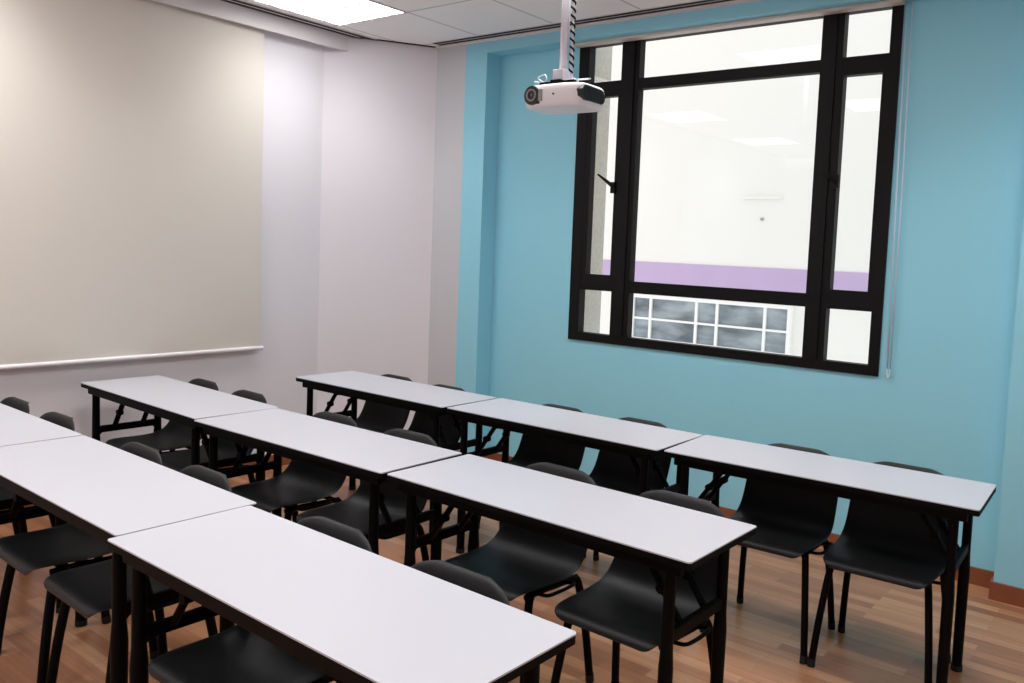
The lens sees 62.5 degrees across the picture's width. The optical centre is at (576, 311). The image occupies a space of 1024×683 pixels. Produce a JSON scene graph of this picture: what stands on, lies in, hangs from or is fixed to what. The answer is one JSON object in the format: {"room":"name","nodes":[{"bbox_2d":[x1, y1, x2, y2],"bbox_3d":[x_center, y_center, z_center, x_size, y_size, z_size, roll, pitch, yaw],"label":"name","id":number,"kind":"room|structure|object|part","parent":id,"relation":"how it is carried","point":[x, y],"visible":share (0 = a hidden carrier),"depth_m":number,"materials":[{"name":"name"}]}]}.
{"room":"classroom","nodes":[
{"label":"classroom","id":0,"kind":"room"},
{"bbox_2d":[0,30,323,454],"bbox_3d":[-3.632,-0.336,3.512,0.120,2.970,6.000,6,5,36],"label":"wall","id":1,"kind":"structure","parent":0,"point":[293,67],"depth_m":5.59,"materials":[{"name":"white paint"}]},
{"bbox_2d":[0,0,263,369],"bbox_3d":[-2.902,-0.731,4.280,0.026,2.073,2.944,6,5,36],"label":"projection screen","id":2,"kind":"object","parent":1,"relation":"attached to","point":[131,131],"visible":0.98,"depth_m":4.75,"materials":[{"name":"beige fabric"}]},
{"bbox_2d":[0,455,290,510],"bbox_3d":[-3.611,1.105,3.619,0.014,0.085,5.900,6,5,36],"label":"baseboard","id":3,"kind":"structure","parent":1,"relation":"attached to","point":[285,461],"depth_m":5.68,"materials":[{"name":"brown wood"}]},
{"bbox_2d":[316,37,437,429],"bbox_3d":[-1.399,-0.435,6.162,0.549,2.970,0.920,6,5,36],"label":"wall","id":4,"kind":"structure","parent":0,"point":[379,119],"depth_m":6.00,"materials":[{"name":"white paint"}]},
{"bbox_2d":[152,0,348,50],"bbox_3d":[-3.413,-1.760,3.443,0.090,0.104,6.025,6,5,36],"label":"trim","id":5,"kind":"structure","parent":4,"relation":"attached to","point":[215,8],"depth_m":5.30,"materials":[{"name":"white paint"}]},
{"bbox_2d":[358,37,435,47],"bbox_3d":[-1.280,-1.900,5.929,0.613,0.006,0.020,1,5,-21],"label":"trim","id":6,"kind":"structure","parent":4,"relation":"attached to","point":[358,37],"depth_m":5.95,"materials":[{"name":"black metal"}]},
{"bbox_2d":[428,45,465,386],"bbox_3d":[-0.869,-0.413,6.179,0.284,2.970,0.263,6,5,36],"label":"wall","id":7,"kind":"structure","parent":4,"relation":"attached to","point":[451,62],"depth_m":6.05,"materials":[{"name":"grey paint"}]},
{"bbox_2d":[243,0,694,45],"bbox_3d":[-0.477,-1.606,1.690,7.100,0.100,6.920,6,5,36],"label":"ceiling","id":8,"kind":"structure","parent":0,"point":[425,22],"depth_m":5.16,"materials":[{"name":"tile"}]},
{"bbox_2d":[220,0,376,40],"bbox_3d":[-3.240,-1.805,3.490,0.122,0.006,6.130,6,5,36],"label":"air slot","id":9,"kind":"object","parent":8,"relation":"attached to","point":[241,3],"visible":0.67,"depth_m":5.40,"materials":[{"name":"black metal"}]},
{"bbox_2d":[252,0,406,25],"bbox_3d":[-1.492,-1.848,5.088,0.650,0.005,0.650,6,5,36],"label":"recessed light","id":10,"kind":"object","parent":8,"relation":"in","point":[337,12],"visible":1,"depth_m":5.15,"materials":[{"name":"white paint"}]},
{"bbox_2d":[534,0,590,84],"bbox_3d":[-0.021,-1.346,3.768,0.316,0.684,0.140,6,5,36],"label":"mount","id":11,"kind":"object","parent":8,"relation":"attached to","point":[561,75],"visible":0.81,"depth_m":3.78,"materials":[{"name":"white metal"}]},
{"bbox_3d":[-0.051,-1.024,3.804,0.195,0.034,0.130,6,5,36],"label":"mount plate","id":12,"kind":"part","parent":11,"relation":"part of","materials":[{"name":"white metal"}]},
{"bbox_2d":[524,82,604,114],"bbox_3d":[-0.054,-0.954,3.772,0.336,0.100,0.249,5,5,35],"label":"projector","id":13,"kind":"object","parent":11,"relation":"hanging from","point":[567,97],"visible":1,"depth_m":3.68,"materials":[{"name":"grey plastic"}]},
{"bbox_2d":[577,84,604,104],"bbox_3d":[0.058,-0.949,3.683,0.050,0.068,0.183,5,5,35],"label":"grille","id":14,"kind":"object","parent":13,"relation":"attached to","point":[587,94],"depth_m":3.65,"materials":[{"name":"black plastic"}]},
{"bbox_2d":[568,0,578,81],"bbox_3d":[-0.002,-1.349,3.768,0.051,0.634,0.028,2,4,-3],"label":"cable","id":15,"kind":"object","parent":11,"relation":"attached to","point":[574,2],"visible":0.88,"depth_m":3.77,"materials":[{"name":"black plastic"}]},
{"bbox_2d":[432,0,734,45],"bbox_3d":[1.536,-1.642,4.074,6.300,0.006,0.092,6,5,36],"label":"air slot","id":16,"kind":"object","parent":8,"relation":"attached to","point":[695,3],"visible":1,"depth_m":5.13,"materials":[{"name":"black painted metal"}]},
{"bbox_2d":[436,0,761,48],"bbox_3d":[1.592,-1.638,4.118,6.461,0.014,0.030,6,5,36],"label":"trim","id":17,"kind":"structure","parent":8,"relation":"attached to","point":[735,2],"depth_m":5.13,"materials":[{"name":"white paint"}]},
{"bbox_2d":[0,464,1023,682],"bbox_3d":[-0.609,1.453,1.916,7.100,0.100,6.920,6,5,36],"label":"floor","id":18,"kind":"structure","parent":0,"point":[883,639],"depth_m":3.47,"materials":[{"name":"brown wood"}]},
{"bbox_2d":[0,397,29,534],"bbox_3d":[-2.783,0.796,3.822,0.472,0.746,0.478,6,5,37],"label":"shell chair","id":19,"kind":"object","parent":18,"relation":"on","point":[16,403],"visible":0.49,"depth_m":3.94,"materials":[{"name":"black plastic"}]},
{"bbox_3d":[-2.563,0.969,3.831,0.101,0.395,0.029,1,5,-23],"label":"leg","id":20,"kind":"part","parent":19,"relation":"part of","materials":[{"name":"black metal"}]},
{"bbox_2d":[0,412,74,533],"bbox_3d":[-2.405,0.833,3.534,0.472,0.746,0.478,6,5,36],"label":"shell chair","id":21,"kind":"object","parent":18,"relation":"on","point":[59,419],"visible":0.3,"depth_m":3.64,"materials":[{"name":"black plastic"}]},
{"bbox_3d":[-2.288,0.816,3.411,0.022,0.033,0.276,6,5,36],"label":"rail","id":22,"kind":"part","parent":21,"relation":"part of","materials":[{"name":"black metal"}]},
{"bbox_3d":[-2.490,0.976,3.773,0.029,0.395,0.101,3,4,7],"label":"leg","id":23,"kind":"part","parent":21,"relation":"part of","materials":[{"name":"black metal"}]},
{"bbox_3d":[-2.184,1.006,3.546,0.101,0.395,0.029,1,5,-24],"label":"leg","id":24,"kind":"part","parent":21,"relation":"part of","materials":[{"name":"black metal"}]},
{"bbox_2d":[0,403,81,612],"bbox_3d":[-2.608,0.821,3.599,1.232,0.740,0.419,6,5,37],"label":"desk","id":25,"kind":"object","parent":18,"relation":"on","point":[16,426],"visible":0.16,"depth_m":3.40,"materials":[{"name":"white laminate"}]},
{"bbox_3d":[-2.088,0.875,3.409,0.042,0.666,0.048,6,5,37],"label":"leg","id":26,"kind":"part","parent":25,"relation":"part of","materials":[{"name":"black metal"}]},
{"bbox_2d":[0,442,161,682],"bbox_3d":[-1.797,0.894,3.062,0.472,0.746,0.478,6,5,38],"label":"shell chair","id":27,"kind":"object","parent":18,"relation":"on","point":[57,546],"visible":0.62,"depth_m":2.97,"materials":[{"name":"black plastic"}]},
{"bbox_3d":[-2.072,1.042,3.059,0.103,0.404,0.030,1,4,-20],"label":"leg","id":28,"kind":"part","parent":27,"relation":"part of","materials":[{"name":"black metal"}]},
{"bbox_3d":[-1.771,1.073,2.820,0.030,0.404,0.103,3,4,7],"label":"leg","id":29,"kind":"part","parent":27,"relation":"part of","materials":[{"name":"black metal"}]},
{"bbox_3d":[-1.685,0.877,2.935,0.022,0.033,0.276,6,5,38],"label":"rail","id":30,"kind":"part","parent":27,"relation":"part of","materials":[{"name":"black metal"}]},
{"bbox_3d":[-1.875,1.038,3.303,0.029,0.395,0.101,3,4,9],"label":"leg","id":31,"kind":"part","parent":27,"relation":"part of","materials":[{"name":"black metal"}]},
{"bbox_3d":[-1.577,1.068,3.066,0.101,0.395,0.029,1,5,-22],"label":"leg","id":32,"kind":"part","parent":27,"relation":"part of","materials":[{"name":"black metal"}]},
{"bbox_2d":[0,435,255,682],"bbox_3d":[-1.622,0.919,2.843,1.242,0.740,0.419,6,5,38],"label":"desk","id":33,"kind":"object","parent":18,"relation":"on","point":[105,491],"visible":0.66,"depth_m":2.65,"materials":[{"name":"white laminate"}]},
{"bbox_3d":[-1.716,0.597,2.679,1.161,0.034,0.022,6,5,38],"label":"apron rail","id":34,"kind":"part","parent":33,"relation":"part of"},
{"bbox_3d":[-1.945,0.889,3.299,0.042,0.666,0.048,6,5,38],"label":"leg","id":35,"kind":"part","parent":33,"relation":"part of","materials":[{"name":"black metal"}]},
{"bbox_3d":[-1.300,0.984,2.389,0.042,0.666,0.048,6,5,38],"label":"leg","id":36,"kind":"part","parent":33,"relation":"part of","materials":[{"name":"black metal"}]},
{"bbox_3d":[-1.100,0.973,2.647,0.042,0.666,0.048,6,5,38],"label":"leg","id":37,"kind":"part","parent":33,"relation":"part of","materials":[{"name":"black metal"}]},
{"bbox_2d":[44,465,231,682],"bbox_3d":[-1.423,0.932,2.774,0.472,0.746,0.478,6,5,38],"label":"shell chair","id":38,"kind":"object","parent":18,"relation":"on","point":[87,589],"visible":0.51,"depth_m":2.73,"materials":[{"name":"black plastic"}]},
{"bbox_3d":[-1.698,1.080,2.770,0.103,0.404,0.030,1,5,-21],"label":"leg","id":39,"kind":"part","parent":38,"relation":"part of","materials":[{"name":"black metal"}]},
{"bbox_3d":[-1.397,1.111,2.532,0.030,0.404,0.103,3,4,7],"label":"leg","id":40,"kind":"part","parent":38,"relation":"part of","materials":[{"name":"black metal"}]},
{"bbox_3d":[-1.502,1.075,3.015,0.029,0.395,0.101,3,4,9],"label":"leg","id":41,"kind":"part","parent":38,"relation":"part of","materials":[{"name":"black metal"}]},
{"bbox_3d":[-1.204,1.105,2.779,0.101,0.395,0.029,1,5,-22],"label":"leg","id":42,"kind":"part","parent":38,"relation":"part of","materials":[{"name":"black metal"}]},
{"bbox_2d":[106,378,218,453],"bbox_3d":[-2.227,0.765,4.561,0.472,0.746,0.478,6,5,39],"label":"shell chair","id":43,"kind":"object","parent":18,"relation":"on","point":[174,435],"visible":0.36,"depth_m":4.59,"materials":[{"name":"black plastic"}]},
{"bbox_3d":[-2.117,0.748,4.432,0.022,0.033,0.276,6,5,39],"label":"rail","id":44,"kind":"part","parent":43,"relation":"part of","materials":[{"name":"black metal"}]},
{"bbox_2d":[81,375,278,481],"bbox_3d":[-2.066,0.791,4.316,1.232,0.740,0.419,6,5,38],"label":"desk","id":45,"kind":"object","parent":18,"relation":"on","point":[177,401],"visible":0.56,"depth_m":4.20,"materials":[{"name":"white laminate"}]},
{"bbox_3d":[-2.583,0.771,4.518,0.042,0.666,0.048,6,5,38],"label":"leg","id":46,"kind":"part","parent":45,"relation":"part of","materials":[{"name":"black metal"}]},
{"bbox_3d":[-2.161,0.469,4.154,1.152,0.034,0.022,6,5,38],"label":"apron rail","id":47,"kind":"part","parent":45,"relation":"part of","materials":[{"name":"black metal"}]},
{"bbox_3d":[-2.380,0.761,4.774,0.042,0.666,0.048,6,5,38],"label":"leg","id":48,"kind":"part","parent":45,"relation":"part of","materials":[{"name":"black metal"}]},
{"bbox_3d":[-1.753,0.856,3.862,0.042,0.666,0.048,6,5,38],"label":"leg","id":49,"kind":"part","parent":45,"relation":"part of","materials":[{"name":"black metal"}]},
{"bbox_3d":[-1.549,0.846,4.117,0.042,0.666,0.048,6,5,38],"label":"leg","id":50,"kind":"part","parent":45,"relation":"part of","materials":[{"name":"black metal"}]},
{"bbox_2d":[160,390,266,482],"bbox_3d":[-1.855,0.803,4.267,0.472,0.746,0.478,6,5,38],"label":"shell chair","id":51,"kind":"object","parent":18,"relation":"on","point":[177,461],"visible":0.34,"depth_m":4.28,"materials":[{"name":"black plastic"}]},
{"bbox_3d":[-1.743,0.785,4.140,0.022,0.033,0.276,6,5,38],"label":"rail","id":52,"kind":"part","parent":51,"relation":"part of","materials":[{"name":"black metal"}]},
{"bbox_3d":[-1.635,0.977,4.272,0.101,0.395,0.029,1,5,-22],"label":"leg","id":53,"kind":"part","parent":51,"relation":"part of","materials":[{"name":"black metal"}]},
{"bbox_2d":[148,516,371,682],"bbox_3d":[-0.834,0.994,2.280,0.472,0.746,0.478,6,5,37],"label":"shell chair","id":54,"kind":"object","parent":18,"relation":"on","point":[235,654],"visible":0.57,"depth_m":2.23,"materials":[{"name":"black plastic"}]},
{"bbox_3d":[-0.718,0.976,2.156,0.022,0.033,0.276,6,5,37],"label":"rail","id":55,"kind":"part","parent":54,"relation":"part of","materials":[{"name":"black metal"}]},
{"bbox_2d":[231,411,357,522],"bbox_3d":[-1.267,0.863,3.794,0.472,0.746,0.478,6,5,37],"label":"shell chair","id":56,"kind":"object","parent":18,"relation":"on","point":[299,483],"visible":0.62,"depth_m":3.77,"materials":[{"name":"black plastic"}]},
{"bbox_3d":[-1.234,1.042,3.553,0.030,0.404,0.103,3,4,6],"label":"leg","id":57,"kind":"part","parent":56,"relation":"part of","materials":[{"name":"black metal"}]},
{"bbox_3d":[-1.351,1.006,4.033,0.029,0.395,0.101,3,4,8],"label":"leg","id":58,"kind":"part","parent":56,"relation":"part of","materials":[{"name":"black metal"}]},
{"bbox_3d":[-1.151,0.846,3.670,0.022,0.033,0.276,6,5,37],"label":"rail","id":59,"kind":"part","parent":56,"relation":"part of","materials":[{"name":"black metal"}]},
{"bbox_2d":[194,408,461,559],"bbox_3d":[-1.088,0.890,3.553,1.232,0.740,0.419,6,5,36],"label":"desk","id":60,"kind":"object","parent":18,"relation":"on","point":[369,456],"visible":0.54,"depth_m":3.40,"materials":[{"name":"white laminate"}]},
{"bbox_3d":[-1.614,0.871,3.731,0.042,0.666,0.048,6,5,36],"label":"leg","id":61,"kind":"part","parent":60,"relation":"part of","materials":[{"name":"black metal"}]},
{"bbox_3d":[-1.423,0.860,3.995,0.042,0.666,0.048,6,5,36],"label":"leg","id":62,"kind":"part","parent":60,"relation":"part of","materials":[{"name":"black metal"}]},
{"bbox_3d":[-1.177,0.568,3.385,1.152,0.034,0.022,6,5,36],"label":"apron rail","id":63,"kind":"part","parent":60,"relation":"part of","materials":[{"name":"black metal"}]},
{"bbox_3d":[-0.755,0.954,3.112,0.042,0.666,0.048,6,5,36],"label":"leg","id":64,"kind":"part","parent":60,"relation":"part of","materials":[{"name":"black metal"}]},
{"bbox_3d":[-0.564,0.943,3.377,0.042,0.666,0.048,6,5,36],"label":"leg","id":65,"kind":"part","parent":60,"relation":"part of","materials":[{"name":"black metal"}]},
{"bbox_2d":[108,506,575,682],"bbox_3d":[-0.642,1.020,2.057,1.264,0.740,0.419,6,5,37],"label":"desk","id":66,"kind":"object","parent":18,"relation":"on","point":[353,614],"visible":1,"depth_m":1.94,"materials":[{"name":"white laminate"}]},
{"bbox_3d":[-1.175,0.999,2.256,0.043,0.666,0.048,6,5,37],"label":"leg","id":67,"kind":"part","parent":66,"relation":"part of","materials":[{"name":"black metal"}]},
{"bbox_3d":[-0.734,0.698,1.893,1.182,0.034,0.022,6,5,37],"label":"apron rail","id":68,"kind":"part","parent":66,"relation":"part of","materials":[{"name":"black metal"}]},
{"bbox_3d":[-0.110,1.074,1.861,0.043,0.666,0.048,6,5,37],"label":"leg","id":69,"kind":"part","parent":66,"relation":"part of","materials":[{"name":"black metal"}]},
{"bbox_2d":[312,374,412,501],"bbox_3d":[-1.242,0.775,5.006,0.472,0.746,0.478,6,5,37],"label":"shell chair","id":70,"kind":"object","parent":18,"relation":"on","point":[376,417],"visible":0.16,"depth_m":5.11,"materials":[{"name":"grey plastic"}]},
{"bbox_2d":[296,428,437,560],"bbox_3d":[-0.852,0.903,3.496,0.472,0.746,0.478,6,5,36],"label":"shell chair","id":71,"kind":"object","parent":18,"relation":"on","point":[353,511],"visible":0.43,"depth_m":3.53,"materials":[{"name":"black plastic"}]},
{"bbox_3d":[-0.735,0.885,3.374,0.022,0.033,0.276,6,5,36],"label":"rail","id":72,"kind":"part","parent":71,"relation":"part of","materials":[{"name":"black metal"}]},
{"bbox_3d":[-0.632,1.076,3.510,0.101,0.395,0.029,1,5,-25],"label":"leg","id":73,"kind":"part","parent":71,"relation":"part of","materials":[{"name":"black metal"}]},
{"bbox_2d":[296,371,496,544],"bbox_3d":[-1.065,0.798,4.811,1.232,0.740,0.419,6,5,36],"label":"desk","id":74,"kind":"object","parent":18,"relation":"on","point":[432,400],"visible":0.56,"depth_m":4.67,"materials":[{"name":"white laminate"}]},
{"bbox_3d":[-1.589,0.779,4.995,0.042,0.666,0.048,6,5,36],"label":"leg","id":75,"kind":"part","parent":74,"relation":"part of","materials":[{"name":"black metal"}]},
{"bbox_3d":[-1.394,0.768,5.258,0.042,0.666,0.048,6,5,36],"label":"leg","id":76,"kind":"part","parent":74,"relation":"part of","materials":[{"name":"black metal"}]},
{"bbox_3d":[-1.156,0.476,4.645,1.152,0.034,0.022,6,5,36],"label":"apron rail","id":77,"kind":"part","parent":74,"relation":"part of","materials":[{"name":"black metal"}]},
{"bbox_3d":[-0.737,0.862,4.366,0.042,0.666,0.048,6,5,36],"label":"leg","id":78,"kind":"part","parent":74,"relation":"part of","materials":[{"name":"black metal"}]},
{"bbox_3d":[-0.542,0.851,4.629,0.042,0.666,0.048,6,5,36],"label":"leg","id":79,"kind":"part","parent":74,"relation":"part of","materials":[{"name":"black metal"}]},
{"bbox_2d":[408,384,465,536],"bbox_3d":[-0.878,0.812,4.713,0.472,0.746,0.478,6,5,37],"label":"shell chair","id":80,"kind":"object","parent":18,"relation":"on","point":[422,423],"visible":0.22,"depth_m":4.83,"materials":[{"name":"black plastic"}]},
{"bbox_2d":[411,560,509,605],"bbox_3d":[-0.428,1.034,1.974,0.472,0.746,0.478,6,5,36],"label":"shell chair","id":81,"kind":"object","parent":18,"relation":"on","point":[470,580],"visible":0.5,"depth_m":2.12,"materials":[{"name":"black plastic"}]},
{"bbox_2d":[445,462,595,682],"bbox_3d":[-0.197,0.967,3.022,0.472,0.746,0.478,6,5,38],"label":"shell chair","id":82,"kind":"object","parent":18,"relation":"on","point":[520,561],"visible":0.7,"depth_m":3.02,"materials":[{"name":"black plastic"}]},
{"bbox_3d":[-0.168,1.145,2.780,0.030,0.404,0.103,3,4,7],"label":"leg","id":83,"kind":"part","parent":82,"relation":"part of","materials":[{"name":"black metal"}]},
{"bbox_3d":[-0.083,0.949,2.896,0.022,0.033,0.276,6,5,38],"label":"rail","id":84,"kind":"part","parent":82,"relation":"part of","materials":[{"name":"black metal"}]},
{"bbox_3d":[0.023,1.140,3.029,0.101,0.395,0.029,1,5,-23],"label":"leg","id":85,"kind":"part","parent":82,"relation":"part of","materials":[{"name":"black metal"}]},
{"bbox_2d":[479,404,585,557],"bbox_3d":[-0.210,0.876,4.241,0.472,0.746,0.478,5,5,35],"label":"shell chair","id":86,"kind":"object","parent":18,"relation":"on","point":[531,449],"visible":0.2,"depth_m":4.36,"materials":[{"name":"black plastic"}]},
{"bbox_2d":[387,454,755,682],"bbox_3d":[-0.075,0.988,2.816,1.232,0.740,0.419,6,5,37],"label":"desk","id":87,"kind":"object","parent":18,"relation":"on","point":[673,540],"visible":0.91,"depth_m":2.63,"materials":[{"name":"white laminate"}]},
{"bbox_3d":[-0.598,0.969,3.005,0.042,0.666,0.048,6,5,37],"label":"leg","id":88,"kind":"part","parent":87,"relation":"part of","materials":[{"name":"black metal"}]},
{"bbox_3d":[-0.401,0.958,3.266,0.042,0.666,0.048,6,5,37],"label":"leg","id":89,"kind":"part","parent":87,"relation":"part of","materials":[{"name":"black metal"}]},
{"bbox_3d":[-0.167,0.666,2.651,1.152,0.034,0.022,6,5,37],"label":"apron rail","id":90,"kind":"part","parent":87,"relation":"part of","materials":[{"name":"black metal"}]},
{"bbox_3d":[0.249,1.052,2.370,0.042,0.666,0.048,6,5,37],"label":"leg","id":91,"kind":"part","parent":87,"relation":"part of","materials":[{"name":"black metal"}]},
{"bbox_3d":[0.446,1.041,2.631,0.042,0.666,0.048,6,5,37],"label":"leg","id":92,"kind":"part","parent":87,"relation":"part of","materials":[{"name":"black metal"}]},
{"bbox_2d":[447,398,702,553],"bbox_3d":[-0.052,0.896,4.082,1.232,0.740,0.419,6,5,36],"label":"desk","id":93,"kind":"object","parent":18,"relation":"on","point":[634,440],"visible":0.59,"depth_m":3.97,"materials":[{"name":"white laminate"}]},
{"bbox_3d":[-0.578,0.877,4.261,0.042,0.666,0.048,6,5,36],"label":"leg","id":94,"kind":"part","parent":93,"relation":"part of","materials":[{"name":"black metal"}]},
{"bbox_3d":[-0.386,0.866,4.525,0.042,0.666,0.048,6,5,36],"label":"leg","id":95,"kind":"part","parent":93,"relation":"part of","materials":[{"name":"black metal"}]},
{"bbox_3d":[-0.141,0.574,3.915,1.152,0.034,0.022,6,5,36],"label":"apron rail","id":96,"kind":"part","parent":93,"relation":"part of","materials":[{"name":"black metal"}]},
{"bbox_3d":[0.280,0.960,3.641,0.042,0.666,0.048,6,5,36],"label":"leg","id":97,"kind":"part","parent":93,"relation":"part of","materials":[{"name":"black metal"}]},
{"bbox_3d":[0.472,0.949,3.905,0.042,0.666,0.048,6,5,36],"label":"leg","id":98,"kind":"part","parent":93,"relation":"part of","materials":[{"name":"black metal"}]},
{"bbox_2d":[589,417,670,560],"bbox_3d":[0.187,0.913,3.973,0.472,0.746,0.478,6,5,37],"label":"shell chair","id":99,"kind":"object","parent":18,"relation":"on","point":[613,471],"visible":0.21,"depth_m":4.09,"materials":[{"name":"black plastic"}]},
{"bbox_2d":[551,490,725,682],"bbox_3d":[0.221,1.007,2.715,0.472,0.746,0.478,6,5,38],"label":"shell chair","id":100,"kind":"object","parent":18,"relation":"on","point":[625,607],"visible":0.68,"depth_m":2.70,"materials":[{"name":"black plastic"}]},
{"bbox_3d":[-0.053,1.156,2.709,0.103,0.404,0.030,1,5,-21],"label":"leg","id":101,"kind":"part","parent":100,"relation":"part of","materials":[{"name":"black metal"}]},
{"bbox_3d":[0.141,1.150,2.955,0.029,0.395,0.101,3,4,9],"label":"leg","id":102,"kind":"part","parent":100,"relation":"part of","materials":[{"name":"black metal"}]},
{"bbox_3d":[0.335,0.990,2.589,0.022,0.033,0.276,6,5,38],"label":"rail","id":103,"kind":"part","parent":100,"relation":"part of","materials":[{"name":"black metal"}]},
{"bbox_3d":[0.441,1.181,2.722,0.101,0.395,0.029,1,5,-23],"label":"leg","id":104,"kind":"part","parent":100,"relation":"part of","materials":[{"name":"black metal"}]},
{"bbox_2d":[700,443,837,664],"bbox_3d":[0.845,0.974,3.529,0.472,0.746,0.478,5,5,33],"label":"shell chair","id":105,"kind":"object","parent":18,"relation":"on","point":[789,522],"visible":0.62,"depth_m":3.56,"materials":[{"name":"black plastic"}]},
{"bbox_3d":[0.748,1.117,3.763,0.029,0.395,0.101,3,4,4],"label":"leg","id":106,"kind":"part","parent":105,"relation":"part of","materials":[{"name":"black metal"}]},
{"bbox_3d":[0.893,1.153,3.291,0.030,0.404,0.103,3,4,2],"label":"leg","id":107,"kind":"part","parent":105,"relation":"part of","materials":[{"name":"black metal"}]},
{"bbox_3d":[0.968,0.956,3.412,0.022,0.033,0.276,5,5,33],"label":"rail","id":108,"kind":"part","parent":105,"relation":"part of","materials":[{"name":"black metal"}]},
{"bbox_3d":[1.065,1.146,3.553,0.101,0.395,0.029,0,5,-27],"label":"leg","id":109,"kind":"part","parent":105,"relation":"part of","materials":[{"name":"black metal"}]},
{"bbox_2d":[664,435,996,682],"bbox_3d":[0.969,0.991,3.392,1.211,0.740,0.419,5,5,33],"label":"desk","id":110,"kind":"object","parent":18,"relation":"on","point":[954,499],"visible":0.77,"depth_m":3.22,"materials":[{"name":"white laminate"}]},
{"bbox_3d":[0.443,0.974,3.545,0.041,0.666,0.048,5,5,33],"label":"leg","id":111,"kind":"part","parent":110,"relation":"part of","materials":[{"name":"black metal"}]},
{"bbox_3d":[0.625,0.962,3.817,0.041,0.666,0.048,5,5,33],"label":"leg","id":112,"kind":"part","parent":110,"relation":"part of","materials":[{"name":"black metal"}]},
{"bbox_3d":[0.885,0.670,3.221,1.132,0.034,0.022,5,5,33],"label":"apron rail","id":113,"kind":"part","parent":110,"relation":"part of","materials":[{"name":"black metal"}]},
{"bbox_3d":[1.311,1.054,2.969,0.041,0.666,0.048,5,5,33],"label":"leg","id":114,"kind":"part","parent":110,"relation":"part of","materials":[{"name":"black metal"}]},
{"bbox_3d":[1.492,1.042,3.241,0.041,0.666,0.048,5,5,33],"label":"leg","id":115,"kind":"part","parent":110,"relation":"part of","materials":[{"name":"black metal"}]},
{"bbox_2d":[807,461,955,682],"bbox_3d":[1.223,1.009,3.272,0.472,0.746,0.478,5,5,34],"label":"shell chair","id":116,"kind":"object","parent":18,"relation":"on","point":[877,542],"visible":0.74,"depth_m":3.27,"materials":[{"name":"black plastic"}]},
{"bbox_3d":[0.950,1.159,3.248,0.103,0.404,0.030,1,5,-25],"label":"leg","id":117,"kind":"part","parent":116,"relation":"part of","materials":[{"name":"black metal"}]},
{"bbox_3d":[1.127,1.152,3.507,0.029,0.395,0.101,3,4,5],"label":"leg","id":118,"kind":"part","parent":116,"relation":"part of","materials":[{"name":"black metal"}]},
{"bbox_3d":[1.269,1.189,3.034,0.030,0.404,0.103,3,4,3],"label":"leg","id":119,"kind":"part","parent":116,"relation":"part of","materials":[{"name":"black metal"}]},
{"bbox_3d":[1.443,1.182,3.295,0.101,0.395,0.029,0,5,-27],"label":"leg","id":120,"kind":"part","parent":116,"relation":"part of","materials":[{"name":"black metal"}]},
{"bbox_2d":[455,0,1023,588],"bbox_3d":[1.726,-0.160,4.263,6.187,2.970,0.263,6,5,36],"label":"wall","id":121,"kind":"structure","parent":0,"point":[942,407],"depth_m":4.43,"materials":[{"name":"teal paint"}]},
{"bbox_2d":[568,5,904,376],"bbox_3d":[0.807,-0.703,4.935,2.037,1.936,0.102,6,5,36],"label":"window","id":122,"kind":"structure","parent":121,"relation":"attached to","point":[834,67],"depth_m":4.71,"materials":[{"name":"black metal"}]},
{"bbox_3d":[0.190,-0.814,5.345,0.129,0.123,0.036,4,5,22],"label":"handle","id":123,"kind":"part","parent":122,"relation":"part of","materials":[{"name":"black metal"}]},
{"bbox_3d":[1.357,-0.702,4.490,0.093,0.085,0.041,6,5,36],"label":"handle","id":124,"kind":"part","parent":122,"relation":"part of","materials":[{"name":"black metal"}]},
{"bbox_2d":[455,450,1023,607],"bbox_3d":[1.510,1.268,4.399,6.471,0.085,0.157,6,5,36],"label":"baseboard","id":125,"kind":"structure","parent":121,"relation":"attached to","point":[1004,593],"depth_m":4.10,"materials":[{"name":"brown wood"}]},
{"bbox_2d":[573,0,913,378],"bbox_3d":[0.800,-0.687,4.880,2.115,1.918,0.070,6,5,36],"label":"roller blind","id":126,"kind":"object","parent":121,"relation":"attached to","point":[886,3],"visible":0.97,"depth_m":4.41,"materials":[{"name":"white fabric"}]},
{"bbox_3d":[0.818,-1.636,4.824,2.060,0.017,0.065,6,5,36],"label":"blind rail","id":127,"kind":"part","parent":126,"relation":"part of","materials":[{"name":"white metal"}]},
{"bbox_3d":[1.645,-0.606,4.294,0.052,1.916,0.009,6,5,36],"label":"pull chain","id":128,"kind":"part","parent":126,"relation":"part of","materials":[{"name":"white plastic"}]},
{"label":"outside","id":129,"kind":"structure","parent":0,"visible":0},
{"bbox_2d":[583,46,612,332],"bbox_3d":[-0.027,0.783,5.892,0.260,7.700,0.190,6,5,36],"label":"concrete pier","id":130,"kind":"structure","parent":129,"point":[603,58],"depth_m":5.71,"materials":[{"name":"grey concrete"}]},
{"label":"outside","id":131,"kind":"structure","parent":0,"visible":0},
{"bbox_2d":[600,10,891,363],"bbox_3d":[2.921,-0.937,8.492,18.000,13.000,0.360,6,5,36],"label":"neighbouring building","id":132,"kind":"structure","parent":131,"point":[727,169],"depth_m":9.13,"materials":[{"name":"white paint"}]}
]}

